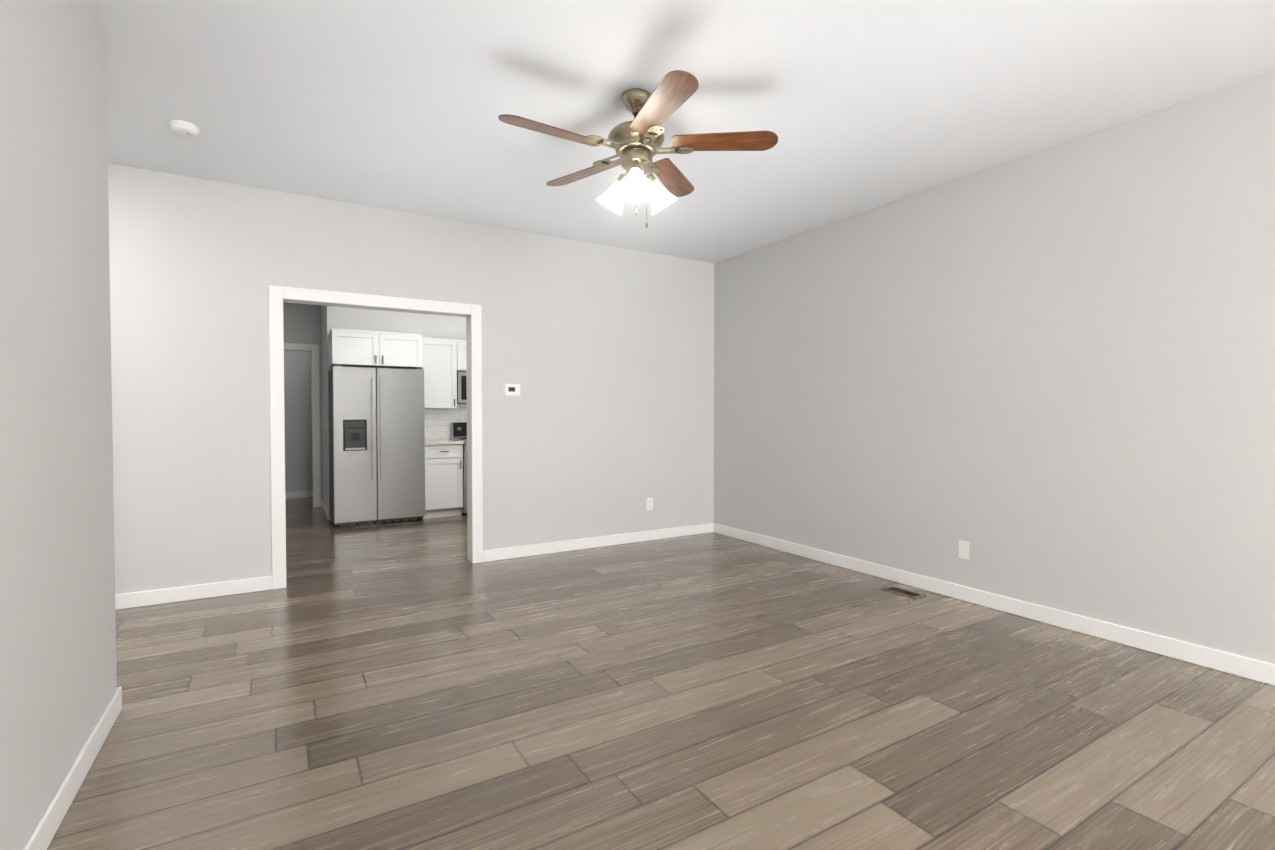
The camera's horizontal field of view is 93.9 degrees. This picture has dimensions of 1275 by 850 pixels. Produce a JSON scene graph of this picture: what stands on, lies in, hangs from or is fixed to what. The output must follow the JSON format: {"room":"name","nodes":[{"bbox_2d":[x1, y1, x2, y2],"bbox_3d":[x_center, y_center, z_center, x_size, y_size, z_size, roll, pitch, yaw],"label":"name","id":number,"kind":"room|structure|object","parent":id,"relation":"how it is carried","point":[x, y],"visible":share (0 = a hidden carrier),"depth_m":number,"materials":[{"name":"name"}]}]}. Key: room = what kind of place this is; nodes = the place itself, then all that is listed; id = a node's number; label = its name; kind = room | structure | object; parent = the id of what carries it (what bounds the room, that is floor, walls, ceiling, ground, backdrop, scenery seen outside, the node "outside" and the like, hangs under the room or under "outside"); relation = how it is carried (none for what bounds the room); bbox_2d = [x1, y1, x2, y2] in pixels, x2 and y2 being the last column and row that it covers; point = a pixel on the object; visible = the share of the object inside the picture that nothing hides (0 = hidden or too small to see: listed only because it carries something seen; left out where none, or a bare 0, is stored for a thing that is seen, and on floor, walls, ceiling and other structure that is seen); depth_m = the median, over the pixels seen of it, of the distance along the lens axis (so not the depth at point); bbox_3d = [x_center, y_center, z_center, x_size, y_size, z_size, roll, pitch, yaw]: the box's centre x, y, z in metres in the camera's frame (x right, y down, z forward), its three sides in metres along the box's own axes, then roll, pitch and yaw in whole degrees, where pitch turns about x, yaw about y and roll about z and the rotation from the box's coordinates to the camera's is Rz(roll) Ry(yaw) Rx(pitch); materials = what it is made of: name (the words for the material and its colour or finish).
{"room":"empty living room","nodes":[
{"label":"empty living room","id":0,"kind":"room"},
{"bbox_2d":[0,0,116,849],"bbox_3d":[-0.219,-0.139,-0.880,0.120,2.740,7.585,-1,1,-31],"label":"wall","id":1,"kind":"structure","parent":0,"point":[58,680],"depth_m":1.77,"materials":[{"name":"grey paint"}]},
{"bbox_2d":[22,687,121,849],"bbox_3d":[-0.196,1.182,-0.762,0.024,0.095,7.479,-1,1,-31],"label":"baseboard","id":2,"kind":"structure","parent":1,"relation":"attached to","point":[72,781],"depth_m":1.87,"materials":[{"name":"white wood"}]},
{"bbox_2d":[284,350,312,491],"bbox_3d":[-4.936,-0.321,8.519,1.500,2.740,0.120,-1,1,-31],"label":"wall","id":3,"kind":"structure","parent":0,"point":[298,417],"depth_m":8.50,"materials":[{"name":"grey paint"}]},
{"bbox_2d":[285,491,312,498],"bbox_3d":[-4.953,1.003,8.456,1.380,0.095,0.014,-1,1,-31],"label":"baseboard","id":4,"kind":"structure","parent":3,"relation":"attached to","point":[301,494],"depth_m":8.51,"materials":[{"name":"white"}]},
{"bbox_2d":[283,302,322,499],"bbox_3d":[-4.369,-0.303,7.577,1.500,2.740,0.120,-1,1,-31],"label":"wall","id":5,"kind":"structure","parent":0,"point":[301,323],"depth_m":7.58,"materials":[{"name":"grey paint"}]},
{"bbox_2d":[284,343,320,507],"bbox_3d":[-4.489,0.019,7.502,0.850,2.100,0.140,-1,1,-31],"label":"door frame","id":6,"kind":"structure","parent":5,"relation":"attached to","point":[313,349],"depth_m":7.64,"materials":[{"name":"white wood"}]},
{"bbox_2d":[321,305,324,502],"bbox_3d":[-3.789,-0.298,7.331,0.120,2.740,0.900,-1,1,-31],"label":"wall","id":7,"kind":"structure","parent":0,"point":[322,307],"depth_m":7.45,"materials":[{"name":"paint"}]},
{"bbox_2d":[321,500,328,518],"bbox_3d":[-3.814,1.026,7.253,0.030,0.095,1.050,-1,1,-31],"label":"baseboard","id":8,"kind":"structure","parent":7,"relation":"attached to","point":[323,505],"depth_m":7.15,"materials":[{"name":"white"}]},
{"bbox_2d":[325,306,465,518],"bbox_3d":[-2.422,-0.302,7.523,2.660,2.740,0.120,-1,1,-31],"label":"wall","id":9,"kind":"structure","parent":0,"point":[438,326],"depth_m":7.10,"materials":[{"name":"paint"}]},
{"bbox_2d":[328,328,387,367],"bbox_3d":[-3.144,-0.838,6.643,0.518,0.375,0.605,-1,1,-31],"label":"upper cabinet","id":10,"kind":"object","parent":9,"relation":"attached to","point":[346,347],"depth_m":6.40,"materials":[{"name":"white wood"}]},
{"bbox_2d":[388,332,423,368],"bbox_3d":[-2.803,-0.842,6.848,0.518,0.375,0.605,-1,1,-31],"label":"upper cabinet","id":11,"kind":"object","parent":9,"relation":"attached to","point":[405,350],"depth_m":6.64,"materials":[{"name":"white wood"}]},
{"bbox_2d":[423,337,459,407],"bbox_3d":[-2.456,-0.619,7.219,0.443,0.836,0.335,-1,1,-31],"label":"upper cabinet","id":12,"kind":"object","parent":9,"relation":"attached to","point":[441,362],"depth_m":7.10,"materials":[{"name":"white wood"}]},
{"bbox_2d":[425,404,466,438],"bbox_3d":[-2.216,-0.043,7.577,1.215,0.500,0.008,-1,1,-31],"label":"backsplash","id":13,"kind":"structure","parent":9,"relation":"attached to","point":[438,423],"depth_m":7.44,"materials":[{"name":"tile"}]},
{"bbox_2d":[460,340,465,370],"bbox_3d":[-2.074,-0.853,7.444,0.444,0.375,0.335,-1,1,-31],"label":"upper cabinet","id":14,"kind":"object","parent":9,"relation":"attached to","point":[462,342],"depth_m":7.23,"materials":[{"name":"white wood"}]},
{"bbox_2d":[457,371,466,403],"bbox_3d":[-1.916,-0.461,7.502,0.760,0.396,0.408,-1,1,-31],"label":"over-the-range microwave","id":15,"kind":"object","parent":14,"relation":"attached to","point":[461,388],"visible":0.08,"depth_m":7.19,"materials":[{"name":"silver metal"}]},
{"bbox_2d":[108,163,713,593],"bbox_3d":[-2.415,-0.238,4.219,7.625,2.740,0.120,-1,1,-31],"label":"wall","id":16,"kind":"structure","parent":0,"point":[602,357],"depth_m":4.45,"materials":[{"name":"grey paint"}]},
{"bbox_2d":[115,576,271,609],"bbox_3d":[-4.033,1.105,3.193,3.530,0.095,0.014,-1,1,-31],"label":"baseboard","id":17,"kind":"structure","parent":16,"relation":"attached to","point":[201,591],"depth_m":3.87,"materials":[{"name":"white wood"}]},
{"bbox_2d":[269,285,482,589],"bbox_3d":[-1.927,0.082,4.519,1.465,2.090,0.156,-1,1,-31],"label":"door frame","id":18,"kind":"structure","parent":16,"relation":"attached to","point":[280,295],"depth_m":4.36,"materials":[{"name":"white wood"}]},
{"bbox_2d":[504,384,519,395],"bbox_3d":[-1.043,-0.292,4.958,0.140,0.100,0.027,-1,1,-31],"label":"thermostat","id":19,"kind":"object","parent":16,"relation":"attached to","point":[511,389],"visible":1,"depth_m":4.95,"materials":[{"name":"white plastic"}]},
{"bbox_2d":[483,523,713,561],"bbox_3d":[-0.255,1.061,5.463,2.355,0.095,0.019,-1,1,-31],"label":"baseboard","id":20,"kind":"structure","parent":16,"relation":"attached to","point":[593,542],"depth_m":5.37,"materials":[{"name":"white wood"}]},
{"bbox_2d":[646,498,652,509],"bbox_3d":[0.116,0.754,5.685,0.070,0.115,0.009,-1,1,-31],"label":"outlet","id":21,"kind":"object","parent":16,"relation":"attached to","point":[649,503],"visible":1,"depth_m":5.68,"materials":[{"name":"white plastic"}]},
{"bbox_2d":[47,497,1274,849],"bbox_3d":[-1.320,1.217,2.426,7.625,0.100,14.340,-1,1,-31],"label":"floor","id":22,"kind":"structure","parent":0,"point":[419,685],"depth_m":2.38,"materials":[{"name":"brown wood"}]},
{"bbox_2d":[328,365,424,527],"bbox_3d":[-2.938,0.223,6.707,0.915,1.723,0.740,-1,1,-31],"label":"fridge","id":23,"kind":"object","parent":22,"relation":"on","point":[376,445],"visible":1,"depth_m":6.42,"materials":[{"name":"silver metal"}]},
{"bbox_2d":[422,444,462,518],"bbox_3d":[-2.381,0.649,7.124,0.437,0.853,0.618,-1,1,-31],"label":"base cabinet","id":24,"kind":"object","parent":22,"relation":"on","point":[443,480],"visible":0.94,"depth_m":6.89,"materials":[{"name":"white wood"}]},
{"bbox_2d":[425,439,463,444],"bbox_3d":[-2.380,0.201,7.112,0.443,0.039,0.625,-1,1,-31],"label":"countertop","id":25,"kind":"structure","parent":24,"relation":"on","point":[439,441],"depth_m":6.88,"materials":[{"name":"stone"}]},
{"bbox_2d":[451,422,466,515],"bbox_3d":[-1.840,0.518,7.395,0.768,1.105,0.703,-1,1,-31],"label":"range","id":26,"kind":"object","parent":22,"relation":"on","point":[458,430],"visible":0.21,"depth_m":7.02,"materials":[{"name":"silver metal"}]},
{"bbox_2d":[880,586,926,598],"bbox_3d":[1.804,1.134,4.036,0.124,0.005,0.270,-1,1,-31],"label":"floor vent","id":27,"kind":"object","parent":22,"relation":"in","point":[905,592],"visible":1,"depth_m":4.02,"materials":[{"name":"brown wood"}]},
{"bbox_2d":[92,0,1274,262],"bbox_3d":[-1.320,-1.632,2.371,7.625,0.120,14.340,-1,1,-31],"label":"ceiling","id":28,"kind":"structure","parent":0,"point":[858,106],"depth_m":2.82,"materials":[{"name":"white paint"}]},
{"bbox_2d":[168,120,199,136],"bbox_3d":[-2.405,-1.567,3.155,0.136,0.038,0.136,-1,1,-31],"label":"smoke detector","id":29,"kind":"object","parent":28,"relation":"attached to","point":[183,128],"visible":1,"depth_m":3.12,"materials":[{"name":"white plastic"}]},
{"bbox_2d":[498,70,777,227],"bbox_3d":[-0.046,-1.260,2.840,1.237,0.640,1.296,-1,1,-31],"label":"ceiling fan","id":30,"kind":"object","parent":28,"relation":"hanging from","point":[636,143],"visible":1,"depth_m":2.78,"materials":[{"name":"brown wood"}]},
{"bbox_2d":[714,70,1274,663],"bbox_3d":[3.180,-0.198,2.197,0.120,2.740,9.355,-1,1,-31],"label":"wall","id":31,"kind":"structure","parent":0,"point":[1046,376],"depth_m":3.43,"materials":[{"name":"grey paint"}]},
{"bbox_2d":[959,540,969,558],"bbox_3d":[2.124,0.809,3.865,0.009,0.115,0.070,-1,1,-31],"label":"outlet","id":32,"kind":"object","parent":31,"relation":"attached to","point":[964,546],"visible":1,"depth_m":3.86,"materials":[{"name":"white plastic"}]},
{"bbox_2d":[714,523,1274,685],"bbox_3d":[3.121,1.125,2.187,0.019,0.095,9.115,-1,1,-31],"label":"baseboard","id":33,"kind":"structure","parent":31,"relation":"attached to","point":[1257,670],"depth_m":3.43,"materials":[{"name":"white wood"}]}
]}

